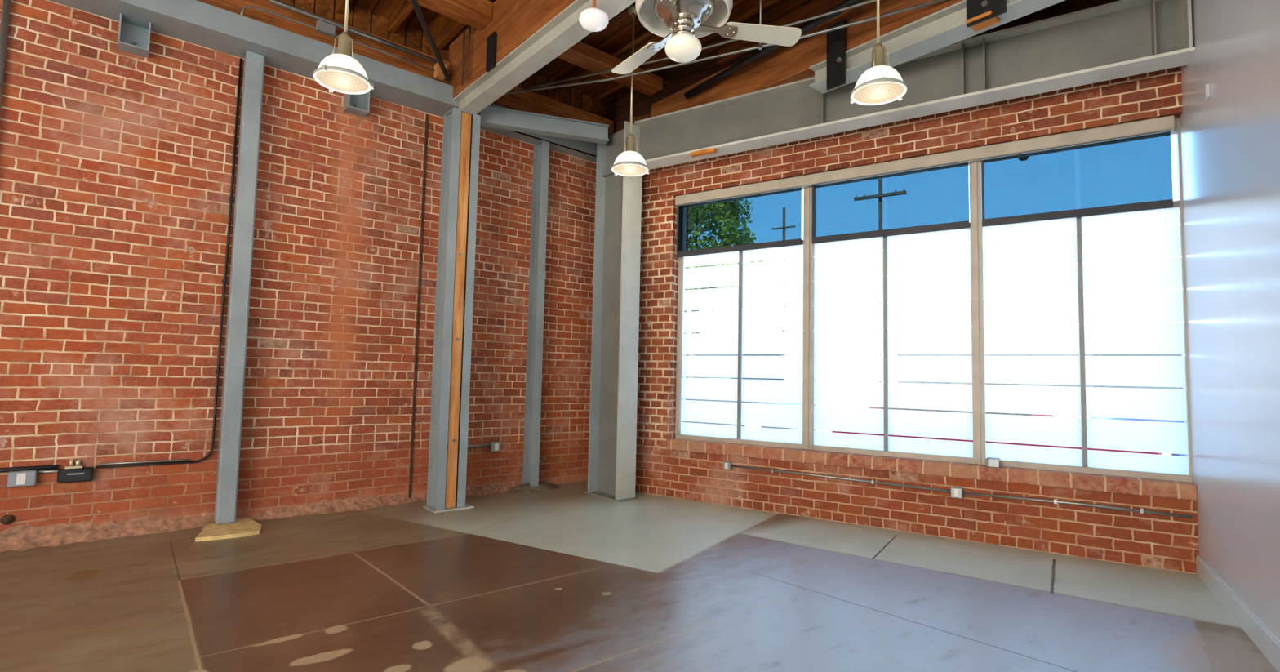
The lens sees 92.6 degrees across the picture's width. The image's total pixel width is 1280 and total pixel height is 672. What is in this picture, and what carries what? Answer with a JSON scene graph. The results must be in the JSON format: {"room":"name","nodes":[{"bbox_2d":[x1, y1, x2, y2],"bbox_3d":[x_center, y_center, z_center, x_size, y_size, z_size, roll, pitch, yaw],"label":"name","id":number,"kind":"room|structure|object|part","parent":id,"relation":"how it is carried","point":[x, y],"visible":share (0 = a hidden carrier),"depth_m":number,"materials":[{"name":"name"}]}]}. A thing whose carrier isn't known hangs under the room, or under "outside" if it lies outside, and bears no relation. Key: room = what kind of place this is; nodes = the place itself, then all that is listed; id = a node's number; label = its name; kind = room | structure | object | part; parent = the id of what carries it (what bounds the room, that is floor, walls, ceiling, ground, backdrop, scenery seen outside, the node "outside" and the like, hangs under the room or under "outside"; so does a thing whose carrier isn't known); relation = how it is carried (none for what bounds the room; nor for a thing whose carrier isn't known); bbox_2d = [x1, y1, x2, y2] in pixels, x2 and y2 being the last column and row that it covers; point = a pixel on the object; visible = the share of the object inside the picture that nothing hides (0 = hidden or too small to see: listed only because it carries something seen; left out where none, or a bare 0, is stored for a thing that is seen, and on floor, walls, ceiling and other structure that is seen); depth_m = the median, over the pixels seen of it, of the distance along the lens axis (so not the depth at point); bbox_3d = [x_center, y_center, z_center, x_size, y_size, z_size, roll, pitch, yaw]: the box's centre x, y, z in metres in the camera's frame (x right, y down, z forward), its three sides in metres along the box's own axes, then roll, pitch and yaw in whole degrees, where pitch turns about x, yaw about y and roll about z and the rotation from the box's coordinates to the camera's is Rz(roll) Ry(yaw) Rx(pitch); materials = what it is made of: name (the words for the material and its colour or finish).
{"room":"empty loft room","nodes":[
{"label":"empty loft room","id":0,"kind":"room"},
{"bbox_2d":[0,0,596,531],"bbox_3d":[-3.885,-0.839,4.747,9.278,4.620,0.300,4,-5,-40],"label":"wall","id":1,"kind":"structure","parent":0,"point":[116,165],"depth_m":5.01,"materials":[{"name":"brick"}]},
{"bbox_2d":[0,0,10,116],"bbox_3d":[-4.372,-0.762,4.096,0.041,3.270,0.034,4,-5,-40],"label":"conduit","id":2,"kind":"object","parent":1,"relation":"attached to","point":[6,3],"visible":1,"depth_m":4.17,"materials":[{"name":"black metal"}]},
{"bbox_2d":[0,514,14,524],"bbox_3d":[-4.252,1.236,4.109,0.068,0.068,0.052,4,-5,-40],"label":"pipe stub","id":3,"kind":"object","parent":1,"relation":"attached to","point":[6,519],"visible":1,"depth_m":4.11,"materials":[{"name":"brown metal"}]},
{"bbox_2d":[6,469,36,487],"bbox_3d":[-4.202,0.968,4.160,0.140,0.105,0.059,4,-5,-40],"label":"outlet box","id":4,"kind":"object","parent":1,"relation":"attached to","point":[21,477],"visible":1,"depth_m":4.14,"materials":[{"name":"grey metal"}]},
{"bbox_2d":[15,472,26,484],"bbox_3d":[-4.186,0.967,4.137,0.045,0.075,0.004,4,-5,-40],"label":"receptacle","id":5,"kind":"object","parent":4,"relation":"attached to","point":[20,477],"depth_m":4.14,"materials":[{"name":"white plastic"}]},
{"bbox_2d":[0,464,58,472],"bbox_3d":[-4.245,0.903,4.139,0.450,0.030,0.030,4,-5,-40],"label":"cable","id":6,"kind":"object","parent":1,"relation":"attached to","point":[53,466],"visible":1,"depth_m":4.18,"materials":[{"name":"black metal"}]},
{"bbox_2d":[57,458,93,483],"bbox_3d":[-3.996,0.952,4.332,0.185,0.157,0.064,4,-5,-40],"label":"junction box","id":7,"kind":"object","parent":1,"relation":"attached to","point":[77,473],"visible":1,"depth_m":4.32,"materials":[{"name":"black metal"}]},
{"bbox_2d":[36,469,58,473],"bbox_3d":[-4.096,0.949,4.263,0.164,0.042,0.022,4,-5,-40],"label":"conduit","id":8,"kind":"object","parent":7,"relation":"attached to","point":[45,470],"visible":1,"depth_m":4.24,"materials":[{"name":"silver metal"}]},
{"bbox_2d":[0,515,250,552],"bbox_3d":[-3.947,1.372,4.287,2.250,0.144,0.165,4,-5,-40],"label":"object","id":9,"kind":"structure","parent":1,"relation":"attached to","point":[19,537],"depth_m":4.34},
{"bbox_2d":[95,57,242,468],"bbox_3d":[-3.614,-0.670,4.745,0.719,3.306,0.042,4,-5,-40],"label":"cable","id":10,"kind":"object","parent":1,"relation":"attached to","point":[230,199],"visible":1,"depth_m":4.90,"materials":[{"name":"black metal"}]},
{"bbox_2d":[48,0,458,117],"bbox_3d":[-4.376,-2.507,3.983,6.950,0.187,0.350,4,-5,-40],"label":"beam","id":11,"kind":"structure","parent":1,"relation":"attached to","point":[193,21],"depth_m":4.92,"materials":[{"name":"grey metal"}]},
{"bbox_2d":[117,13,151,58],"bbox_3d":[-3.796,-2.250,4.593,0.180,0.220,0.150,4,-5,-40],"label":"bracket","id":12,"kind":"object","parent":11,"relation":"attached to","point":[132,39],"visible":1,"depth_m":4.62,"materials":[{"name":"grey metal"}]},
{"bbox_2d":[196,0,448,84],"label":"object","id":13,"kind":"structure","parent":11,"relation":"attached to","point":[233,6],"depth_m":5.25,"materials":[{"name":"brown wood"}]},
{"bbox_2d":[240,4,435,71],"bbox_3d":[-2.525,-2.526,5.321,1.604,0.122,0.018,4,-5,-40],"label":"conduit","id":14,"kind":"object","parent":11,"relation":"attached to","point":[248,6],"visible":0.9,"depth_m":5.13,"materials":[{"name":"grey metal"}]},
{"bbox_2d":[268,0,437,63],"bbox_3d":[-2.909,-2.669,4.977,2.650,0.174,0.060,4,-5,-40],"label":"conduit","id":15,"kind":"object","parent":14,"relation":"attached to","point":[326,26],"visible":0.86,"depth_m":5.20,"materials":[{"name":"grey metal"}]},
{"bbox_2d":[343,90,370,117],"bbox_3d":[-2.594,-2.158,5.606,0.180,0.220,0.150,4,-5,-40],"label":"bracket","id":16,"kind":"object","parent":11,"relation":"attached to","point":[356,104],"visible":0.84,"depth_m":5.63,"materials":[{"name":"grey metal"}]},
{"bbox_2d":[433,62,447,79],"bbox_3d":[-1.896,-2.517,5.814,0.090,0.126,0.100,4,-5,-40],"label":"wood block","id":17,"kind":"object","parent":11,"relation":"on","point":[438,73],"visible":0.66,"depth_m":5.78,"materials":[{"name":"brown wood"}]},
{"bbox_2d":[480,106,608,144],"bbox_3d":[-0.967,-2.170,6.303,1.334,0.205,0.120,3,-4,-22],"label":"diagonal beam","id":18,"kind":"structure","parent":11,"relation":"attached to","point":[492,117],"depth_m":6.27,"materials":[{"name":"grey metal"}]},
{"bbox_2d":[493,85,613,136],"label":"wall plate","id":19,"kind":"object","parent":18,"relation":"attached to","point":[531,102],"depth_m":6.73,"materials":[{"name":"brown wood"}]},
{"bbox_2d":[249,493,422,520],"bbox_3d":[-2.620,1.495,5.421,1.450,0.103,0.141,4,-5,-40],"label":"trim","id":20,"kind":"structure","parent":1,"relation":"attached to","point":[324,506],"depth_m":5.38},
{"bbox_2d":[408,114,428,498],"bbox_3d":[-2.163,-0.310,5.976,0.020,3.800,0.012,4,-5,-40],"label":"strip","id":21,"kind":"object","parent":1,"relation":"attached to","point":[427,115],"visible":1,"depth_m":5.97,"materials":[{"name":"grey metal"}]},
{"bbox_2d":[278,0,604,117],"bbox_3d":[-3.781,-2.994,4.719,8.748,0.320,0.030,4,-5,-40],"label":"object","id":22,"kind":"structure","parent":1,"relation":"attached to","point":[360,18],"depth_m":5.96,"materials":[{"name":"brown wood"}]},
{"bbox_2d":[467,441,501,451],"bbox_3d":[-1.666,1.150,6.298,0.495,0.100,0.059,4,-5,-40],"label":"outlet box","id":23,"kind":"object","parent":1,"relation":"attached to","point":[494,446],"visible":0.88,"depth_m":6.38,"materials":[{"name":"grey metal"}]},
{"bbox_2d":[494,443,498,450],"bbox_3d":[-1.501,1.160,6.401,0.040,0.070,0.004,4,-5,-40],"label":"receptacle","id":24,"kind":"object","parent":23,"relation":"attached to","point":[496,445],"depth_m":6.40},
{"bbox_2d":[465,483,512,497],"bbox_3d":[-1.616,1.572,6.244,0.850,0.101,0.176,4,-5,-40],"label":"trim","id":25,"kind":"structure","parent":1,"relation":"attached to","point":[482,490],"depth_m":6.30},
{"bbox_2d":[476,102,596,162],"bbox_3d":[-1.127,-2.272,6.832,1.684,0.230,0.182,4,-5,-40],"label":"beam","id":26,"kind":"structure","parent":1,"relation":"attached to","point":[585,150],"depth_m":6.93,"materials":[{"name":"grey metal"}]},
{"bbox_2d":[349,0,814,101],"bbox_3d":[0.291,-3.308,1.744,11.500,0.100,10.450,4,-5,-40],"label":"ceiling","id":27,"kind":"structure","parent":0,"point":[620,24],"depth_m":5.97,"materials":[{"name":"brown wood"}]},
{"bbox_2d":[312,0,373,94],"bbox_3d":[-1.905,-2.387,4.002,0.347,1.542,0.355,4,-5,-40],"label":"pendant lamp","id":28,"kind":"object","parent":27,"relation":"hanging from","point":[339,72],"visible":1,"depth_m":3.91,"materials":[{"name":"white metal"}]},
{"bbox_3d":[-1.917,-1.725,3.955,0.306,0.128,0.306,4,-5,-40],"label":"lamp shade","id":29,"kind":"part","parent":28,"relation":"part of","materials":[{"name":"white"}]},
{"bbox_3d":[-1.899,-2.553,4.009,0.021,1.210,0.020,4,-5,-40],"label":"hanging rod","id":30,"kind":"part","parent":28,"relation":"part of","materials":[{"name":"gold metal"}]},
{"bbox_2d":[336,0,351,14],"bbox_3d":[-0.676,-3.119,3.138,0.048,0.140,6.461,4,-5,-40],"label":"joist","id":31,"kind":"object","parent":27,"relation":"attached to","point":[340,4],"visible":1,"depth_m":5.49,"materials":[{"name":"brown wood"}]},
{"bbox_2d":[388,0,413,33],"bbox_3d":[-0.370,-3.089,3.487,0.048,0.140,6.322,4,-5,-40],"label":"joist","id":32,"kind":"object","parent":27,"relation":"attached to","point":[405,7],"visible":1,"depth_m":5.65,"materials":[{"name":"brown wood"}]},
{"bbox_2d":[435,0,490,50],"bbox_3d":[-0.063,-3.060,3.836,0.048,0.140,6.183,4,-5,-40],"label":"joist","id":33,"kind":"object","parent":27,"relation":"attached to","point":[453,27],"visible":0.52,"depth_m":5.93,"materials":[{"name":"brown wood"}]},
{"bbox_2d":[578,0,608,31],"bbox_3d":[-0.293,-2.464,4.022,0.194,0.915,0.194,4,-5,-40],"label":"globe","id":34,"kind":"object","parent":33,"relation":"hanging from","point":[593,19],"visible":1,"depth_m":3.94,"materials":[{"name":"white glass"}]},
{"bbox_3d":[-0.292,-2.511,4.025,0.024,0.820,0.023,4,-5,-40],"label":"stem","id":35,"kind":"part","parent":34,"relation":"part of","materials":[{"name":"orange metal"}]},
{"bbox_2d":[552,22,652,93],"bbox_3d":[0.856,-2.972,4.882,0.048,0.140,5.766,4,-5,-40],"label":"joist","id":36,"kind":"object","parent":27,"relation":"attached to","point":[622,43],"visible":0.52,"depth_m":6.15,"materials":[{"name":"brown wood"}]},
{"bbox_2d":[610,4,649,176],"bbox_3d":[-0.076,-2.245,5.571,0.347,1.542,0.355,4,-5,-40],"label":"pendant lamp","id":37,"kind":"object","parent":27,"relation":"hanging from","point":[629,162],"visible":0.99,"depth_m":5.50,"materials":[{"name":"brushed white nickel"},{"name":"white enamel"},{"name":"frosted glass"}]},
{"bbox_3d":[-0.088,-1.583,5.524,0.306,0.128,0.306,4,-5,-40],"label":"lamp shade","id":38,"kind":"part","parent":37,"relation":"part of","materials":[{"name":"white"}]},
{"bbox_3d":[-0.070,-2.410,5.578,0.021,1.210,0.020,4,-5,-40],"label":"hanging rod","id":39,"kind":"part","parent":37,"relation":"part of","materials":[{"name":"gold metal"}]},
{"bbox_2d":[595,0,777,100],"bbox_3d":[1.233,-2.946,5.147,0.048,0.140,5.406,4,-5,-40],"label":"joist","id":40,"kind":"object","parent":27,"relation":"attached to","point":[746,8],"visible":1,"depth_m":5.85,"materials":[{"name":"brown wood"}]},
{"bbox_2d":[611,0,801,74],"bbox_3d":[0.156,-2.339,3.538,1.226,1.627,1.073,4,-5,-40],"label":"ceiling fan","id":41,"kind":"object","parent":27,"relation":"hanging from","point":[681,23],"visible":1,"depth_m":3.43,"materials":[{"name":"silver metal"}]},
{"bbox_3d":[-0.015,-1.709,3.776,0.139,0.035,0.445,4,-4,-34],"label":"blade","id":42,"kind":"part","parent":41,"relation":"part of","materials":[{"name":"white wood"}]},
{"bbox_3d":[0.239,-1.593,3.390,0.204,0.122,0.204,4,-5,-40],"label":"globe","id":43,"kind":"part","parent":41,"relation":"part of","materials":[{"name":"white glass"}]},
{"bbox_3d":[0.694,-1.714,3.470,0.445,0.035,0.139,2,-4,-9],"label":"blade","id":44,"kind":"part","parent":41,"relation":"part of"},
{"bbox_2d":[758,0,762,49],"bbox_3d":[0.873,-2.563,4.417,0.026,1.015,0.025,4,-5,-40],"label":"rod","id":45,"kind":"object","parent":27,"relation":"hanging from","point":[760,46],"visible":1,"depth_m":4.39,"materials":[{"name":"grey metal"}]},
{"bbox_2d":[718,0,845,64],"bbox_3d":[2.032,-2.944,4.914,0.048,0.140,3.742,4,-5,-40],"label":"joist","id":46,"kind":"object","parent":27,"relation":"attached to","point":[816,7],"visible":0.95,"depth_m":5.62,"materials":[{"name":"brown wood"}]},
{"bbox_2d":[849,0,907,105],"bbox_3d":[1.552,-2.311,3.998,0.347,1.542,0.355,4,-5,-40],"label":"pendant lamp","id":47,"kind":"object","parent":27,"relation":"hanging from","point":[880,84],"visible":1,"depth_m":3.90,"materials":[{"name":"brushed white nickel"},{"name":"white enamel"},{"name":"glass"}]},
{"bbox_3d":[1.558,-2.477,4.005,0.021,1.210,0.020,4,-5,-40],"label":"hanging rod","id":48,"kind":"part","parent":47,"relation":"part of","materials":[{"name":"gold metal"}]},
{"bbox_3d":[1.540,-1.650,3.951,0.306,0.128,0.306,4,-5,-40],"label":"lamp shade","id":49,"kind":"part","parent":47,"relation":"part of","materials":[{"name":"white"}]},
{"bbox_2d":[0,480,1277,671],"bbox_3d":[0.437,1.430,1.647,12.154,0.120,10.450,4,-5,-40],"label":"floor","id":50,"kind":"structure","parent":0,"point":[566,578],"depth_m":3.44,"materials":[{"name":"concrete"}]},
{"bbox_2d":[195,517,261,541],"bbox_3d":[-3.129,1.475,4.692,0.389,0.028,0.541,3,-4,-28],"label":"pad","id":51,"kind":"object","parent":50,"relation":"on","point":[241,527],"visible":0.94,"depth_m":4.59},
{"bbox_2d":[213,50,265,524],"bbox_3d":[-3.225,-0.426,4.933,0.130,3.790,0.140,4,-5,-40],"label":"column","id":52,"kind":"structure","parent":51,"relation":"on","point":[233,393],"depth_m":4.88,"materials":[{"name":"grey metal"}]},
{"bbox_2d":[422,106,480,512],"bbox_3d":[-1.725,-0.271,5.763,0.370,3.712,0.280,4,-5,-40],"label":"column","id":53,"kind":"structure","parent":50,"relation":"on","point":[441,377],"depth_m":5.69,"materials":[{"name":"grey metal"}]},
{"bbox_3d":[-1.765,1.575,5.643,0.370,0.012,0.280,4,-5,-40],"label":"plate","id":54,"kind":"part","parent":53,"relation":"part of","materials":[{"name":"grey paint"}]},
{"bbox_2d":[444,111,471,508],"bbox_3d":[-1.745,-0.272,5.753,0.106,3.688,0.188,4,-5,-40],"label":"timber post","id":55,"kind":"object","parent":53,"relation":"attached to","point":[465,127],"visible":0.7,"depth_m":5.68,"materials":[{"name":"brown wood"}]},
{"bbox_3d":[-1.703,-2.117,5.874,0.270,0.012,0.210,4,-5,-40],"label":"cap plate","id":56,"kind":"part","parent":53,"relation":"part of","materials":[{"name":"grey paint"}]},
{"bbox_2d":[453,0,635,114],"bbox_3d":[0.115,-2.309,3.758,0.155,0.170,5.779,4,-5,-40],"label":"cross beam","id":57,"kind":"structure","parent":53,"relation":"on","point":[565,30],"depth_m":4.85,"materials":[{"name":"grey metal"}]},
{"bbox_2d":[448,0,575,97],"bbox_3d":[0.078,-2.687,3.852,0.180,0.595,5.914,4,-5,-40],"label":"timber beam","id":58,"kind":"structure","parent":57,"relation":"on","point":[513,21],"depth_m":5.19,"materials":[{"name":"brown wood"}]},
{"bbox_2d":[407,0,493,30],"bbox_3d":[-2.800,-2.940,4.204,3.790,0.170,0.220,4,-5,-40],"label":"timber purlin","id":59,"kind":"object","parent":58,"relation":"attached to","point":[477,14],"visible":1,"depth_m":5.24,"materials":[{"name":"brown wood"}]},
{"bbox_2d":[461,26,497,85],"bbox_3d":[-1.439,-2.573,5.462,0.031,0.560,0.610,5,-5,-43],"label":"anchor","id":60,"kind":"object","parent":58,"relation":"attached to","point":[491,42],"visible":0.86,"depth_m":5.30,"materials":[{"name":"black metal"}]},
{"bbox_2d":[410,0,450,82],"bbox_3d":[-1.652,-2.518,4.225,0.044,0.042,3.151,2,-4,-6],"label":"rod","id":61,"kind":"object","parent":60,"relation":"attached to","point":[414,2],"visible":1,"depth_m":5.04,"materials":[{"name":"black metal"}]},
{"bbox_3d":[-1.641,-2.584,5.679,0.017,0.520,0.017,2,-4,-18],"label":"threaded rod","id":62,"kind":"part","parent":60,"relation":"part of","materials":[{"name":"brown metal"}]},
{"bbox_3d":[-1.563,-2.588,5.588,0.017,0.520,0.017,-1,-4,27],"label":"threaded rod","id":63,"kind":"part","parent":60,"relation":"part of","materials":[{"name":"brown metal"}]},
{"bbox_3d":[-1.283,-2.451,5.281,0.025,0.300,0.140,4,-5,-40],"label":"bracket plate","id":64,"kind":"part","parent":60,"relation":"part of","materials":[{"name":"black metal"}]},
{"bbox_2d":[557,40,662,95],"bbox_3d":[-0.517,-2.785,6.128,1.830,0.130,0.220,4,-5,-40],"label":"timber purlin","id":65,"kind":"object","parent":58,"relation":"attached to","point":[582,55],"visible":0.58,"depth_m":6.19,"materials":[{"name":"brown wood"}]},
{"bbox_2d":[505,481,560,492],"bbox_3d":[-1.117,1.617,6.604,0.687,0.082,0.259,4,-5,-40],"label":"mound","id":66,"kind":"object","parent":50,"relation":"on","point":[545,486],"visible":0.67,"depth_m":6.53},
{"bbox_2d":[520,140,549,488],"bbox_3d":[-1.136,-0.265,6.720,0.160,3.790,0.200,4,-5,-40],"label":"wall column","id":67,"kind":"structure","parent":50,"relation":"on","point":[541,151],"depth_m":6.70,"materials":[{"name":"grey metal"}]},
{"bbox_3d":[-1.177,1.616,6.597,0.160,0.020,0.200,4,-5,-40],"label":"plate","id":68,"kind":"part","parent":67,"relation":"part of","materials":[{"name":"grey paint"}]},
{"bbox_2d":[584,120,642,502],"bbox_3d":[-0.257,-0.276,6.481,0.255,3.880,0.600,4,-5,-40],"label":"column","id":69,"kind":"structure","parent":50,"relation":"on","point":[612,437],"depth_m":6.45,"materials":[{"name":"grey metal"}]},
{"bbox_3d":[-0.299,1.654,6.356,0.255,0.012,0.600,4,-5,-40],"label":"plate","id":70,"kind":"part","parent":69,"relation":"part of","materials":[{"name":"grey paint"}]},
{"bbox_2d":[634,0,1195,169],"bbox_3d":[1.827,-2.032,5.249,4.360,0.455,0.240,-1,-4,33],"label":"beam","id":71,"kind":"structure","parent":69,"relation":"attached to","point":[1122,38],"depth_m":4.76,"materials":[{"name":"metal"}]},
{"bbox_2d":[690,147,716,157],"bbox_3d":[0.608,-1.772,5.909,0.260,0.029,0.070,-1,-4,33],"label":"wedge","id":72,"kind":"object","parent":71,"relation":"attached to","point":[704,152],"visible":1,"depth_m":5.88,"materials":[{"name":"orange wood"}]},
{"bbox_2d":[650,0,962,117],"bbox_3d":[1.552,-2.453,5.190,0.160,0.365,4.860,4,-5,-40],"label":"timber beam","id":73,"kind":"structure","parent":71,"relation":"on","point":[784,64],"depth_m":5.29,"materials":[{"name":"brown wood"}]},
{"bbox_2d":[528,0,876,88],"bbox_3d":[0.925,-2.469,4.881,4.607,0.021,0.286,-1,-4,33],"label":"conduit","id":74,"kind":"object","parent":73,"relation":"attached to","point":[868,1],"visible":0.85,"depth_m":5.13,"materials":[{"name":"grey metal"}]},
{"bbox_2d":[504,0,947,94],"bbox_3d":[0.370,-2.342,5.174,4.118,0.023,0.187,0,-4,24],"label":"rod","id":75,"kind":"object","parent":73,"relation":"attached to","point":[934,2],"visible":0.78,"depth_m":5.08,"materials":[{"name":"grey metal"}]},
{"bbox_2d":[684,0,864,98],"bbox_3d":[1.621,-2.522,4.603,0.088,0.067,3.963,4,-5,-35],"label":"pipe","id":76,"kind":"object","parent":73,"relation":"attached to","point":[812,24],"visible":0.82,"depth_m":5.39,"materials":[{"name":"metal"}]},
{"bbox_2d":[826,19,848,90],"bbox_3d":[1.590,-2.260,4.937,0.085,0.520,0.160,4,-5,-40],"label":"clamp","id":77,"kind":"object","parent":73,"relation":"attached to","point":[836,39],"visible":0.85,"depth_m":4.92,"materials":[{"name":"black metal"}]},
{"bbox_2d":[809,0,1065,93],"bbox_3d":[2.302,-2.214,4.247,0.200,0.170,2.489,4,-5,-40],"label":"cross beam","id":78,"kind":"structure","parent":71,"relation":"attached to","point":[947,26],"depth_m":4.48,"materials":[{"name":"grey metal"}]},
{"bbox_2d":[965,10,999,31],"bbox_3d":[2.316,-2.124,4.130,0.160,0.022,0.160,4,-5,-40],"label":"wedge","id":79,"kind":"object","parent":78,"relation":"attached to","point":[996,20],"visible":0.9,"depth_m":4.12,"materials":[{"name":"brown wood"}]},
{"bbox_2d":[966,0,1006,27],"bbox_3d":[2.308,-2.231,4.075,0.075,0.260,0.240,4,-5,-40],"label":"clamp","id":80,"kind":"object","parent":78,"relation":"attached to","point":[974,7],"visible":1,"depth_m":4.06,"materials":[{"name":"black metal"}]},
{"bbox_3d":[3.637,-2.070,4.074,0.018,0.413,0.240,-1,-4,33],"label":"plate","id":81,"kind":"part","parent":71,"relation":"part of","materials":[{"name":"grey paint"}]},
{"bbox_2d":[604,0,1199,573],"bbox_3d":[1.566,-0.647,5.866,5.916,4.620,0.948,-1,-4,33],"label":"wall","id":82,"kind":"structure","parent":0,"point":[1165,542],"depth_m":5.29,"materials":[{"name":"brick"}]},
{"bbox_2d":[723,461,732,469],"bbox_3d":[0.857,1.268,5.994,0.080,0.075,0.054,-1,-4,33],"label":"outlet box","id":83,"kind":"object","parent":82,"relation":"attached to","point":[726,464],"visible":1,"depth_m":5.97,"materials":[{"name":"grey metal"}]},
{"bbox_2d":[675,115,1174,206],"bbox_3d":[2.116,-1.486,5.504,4.090,0.100,0.104,-1,-4,33],"label":"lintel","id":84,"kind":"object","parent":82,"relation":"attached to","point":[1163,124],"visible":0.98,"depth_m":5.13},
{"bbox_2d":[676,187,801,257],"bbox_3d":[0.972,-1.135,6.217,1.363,0.554,0.022,-1,-4,33],"label":"window pane","id":85,"kind":"object","parent":84,"relation":"hanging from","point":[770,220],"visible":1,"depth_m":6.18,"materials":[{"name":"glass"}]},
{"bbox_2d":[811,162,969,243],"bbox_3d":[2.179,-1.160,5.433,1.312,0.554,0.022,-1,-4,33],"label":"window pane","id":86,"kind":"object","parent":84,"relation":"hanging from","point":[932,199],"visible":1,"depth_m":5.39,"materials":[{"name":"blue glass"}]},
{"bbox_2d":[981,131,1173,226],"bbox_3d":[3.306,-1.183,4.701,1.190,0.554,0.022,-1,-4,33],"label":"window pane","id":87,"kind":"object","parent":84,"relation":"hanging from","point":[1131,174],"visible":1,"depth_m":4.67,"materials":[{"name":"blue glass"}]},
{"bbox_2d":[666,438,1197,500],"bbox_3d":[2.123,1.108,5.420,4.155,0.105,0.395,-1,-4,33],"label":"sill","id":88,"kind":"structure","parent":82,"relation":"attached to","point":[1090,482],"depth_m":4.91,"materials":[{"name":"brick"}]},
{"bbox_2d":[986,457,999,467],"bbox_3d":[2.780,0.995,4.814,0.090,0.069,0.090,-1,-4,33],"label":"box","id":89,"kind":"object","parent":88,"relation":"on","point":[994,462],"visible":1,"depth_m":4.78,"materials":[{"name":"grey paint"}]},
{"bbox_2d":[675,118,1192,482],"bbox_3d":[2.147,-0.228,5.481,4.135,2.620,0.125,-1,-4,33],"label":"window","id":90,"kind":"structure","parent":82,"relation":"attached to","point":[978,340],"depth_m":5.11,"materials":[{"name":"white glass"}]},
{"bbox_2d":[950,486,963,498],"bbox_3d":[2.537,1.254,4.901,0.085,0.085,0.054,-1,-4,33],"label":"outlet box","id":91,"kind":"object","parent":82,"relation":"attached to","point":[955,491],"visible":1,"depth_m":4.88,"materials":[{"name":"grey metal"}]},
{"bbox_2d":[954,488,958,497],"bbox_3d":[2.524,1.252,4.880,0.032,0.060,0.004,-1,-4,33],"label":"receptacle","id":92,"kind":"object","parent":91,"relation":"attached to","point":[956,491],"depth_m":4.88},
{"bbox_2d":[731,464,1192,518],"bbox_3d":[2.316,1.250,5.060,3.385,0.041,0.029,-1,-4,33],"label":"conduit","id":93,"kind":"object","parent":82,"relation":"attached to","point":[1140,510],"visible":1,"depth_m":4.78,"materials":[{"name":"grey metal"}]},
{"bbox_2d":[796,404,1090,431],"bbox_3d":[35.598,5.946,56.106,164.755,0.170,206.346,4,-5,-40],"label":"street","id":94,"kind":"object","parent":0,"point":[1073,416],"depth_m":32.17,"materials":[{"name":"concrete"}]},
{"bbox_2d":[687,260,763,377],"bbox_3d":[1.783,-1.353,19.927,4.352,8.237,3.749,0,-4,22],"label":"tree","id":95,"kind":"object","parent":94,"relation":"on","point":[758,260],"visible":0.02,"depth_m":19.69,"materials":[{"name":"green plant"}]},
{"bbox_2d":[685,354,781,379],"bbox_3d":[0.341,2.706,46.909,19.200,3.560,8.200,-1,-4,33],"label":"building","id":96,"kind":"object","parent":94,"relation":"on","point":[686,354],"visible":0.02,"depth_m":39.88,"materials":[{"name":"white"}]},
{"bbox_2d":[684,377,802,429],"bbox_3d":[1.933,1.766,15.421,4.400,1.420,1.774,-1,-4,33],"label":"car","id":97,"kind":"object","parent":94,"relation":"on","point":[713,378],"visible":0.02,"depth_m":14.24,"materials":[{"name":"grey paint"}]},
{"bbox_2d":[781,258,785,379],"bbox_3d":[8.682,-1.923,37.036,1.500,11.880,0.237,-1,-4,33],"label":"utility pole","id":98,"kind":"object","parent":94,"relation":"on","point":[782,259],"visible":0.02,"depth_m":36.96,"materials":[{"name":"brown wood"}]},
{"bbox_2d":[878,249,883,382],"bbox_3d":[6.592,-0.856,16.764,1.360,7.030,0.200,-1,-4,33],"label":"utility pole","id":99,"kind":"object","parent":94,"relation":"on","point":[878,250],"visible":0.02,"depth_m":16.72,"materials":[{"name":"brown wood"}]},
{"bbox_2d":[831,383,1161,454],"bbox_3d":[4.728,1.377,8.490,3.750,1.420,1.774,-1,-4,33],"label":"car","id":100,"kind":"object","parent":94,"relation":"on","point":[1037,415],"visible":0.02,"depth_m":7.76,"materials":[{"name":"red paint"}]},
{"bbox_2d":[897,354,1182,389],"bbox_3d":[28.599,2.132,28.556,29.800,3.560,8.200,-1,-4,33],"label":"building","id":101,"kind":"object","parent":94,"relation":"on","point":[1033,384],"visible":0.17,"depth_m":29.57,"materials":[{"name":"white"}]},
{"bbox_2d":[1089,388,1185,456],"bbox_3d":[10.109,1.600,10.111,4.400,1.420,1.774,-1,-4,33],"label":"car","id":102,"kind":"object","parent":94,"relation":"on","point":[1091,417],"visible":0.03,"depth_m":10.16,"materials":[{"name":"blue paint"}]},
{"bbox_2d":[1173,0,1279,639],"bbox_3d":[1.570,-0.984,0.681,0.150,4.620,9.140,-1,-4,33],"label":"wall","id":103,"kind":"structure","parent":0,"point":[1230,139],"depth_m":3.26,"materials":[{"name":"white paint"}]},
{"bbox_2d":[1204,84,1210,99],"bbox_3d":[3.394,-1.462,3.660,0.020,0.080,0.045,-1,-4,33],"label":"wall sensor","id":104,"kind":"object","parent":103,"relation":"attached to","point":[1206,88],"visible":1,"depth_m":3.65,"materials":[{"name":"white paint"}]},
{"bbox_2d":[1195,554,1279,671],"bbox_3d":[1.358,1.246,0.436,0.016,0.130,8.795,-1,-4,33],"label":"baseboard","id":105,"kind":"structure","parent":103,"relation":"attached to","point":[1268,644],"depth_m":3.19,"materials":[{"name":"white paint"}]}
]}

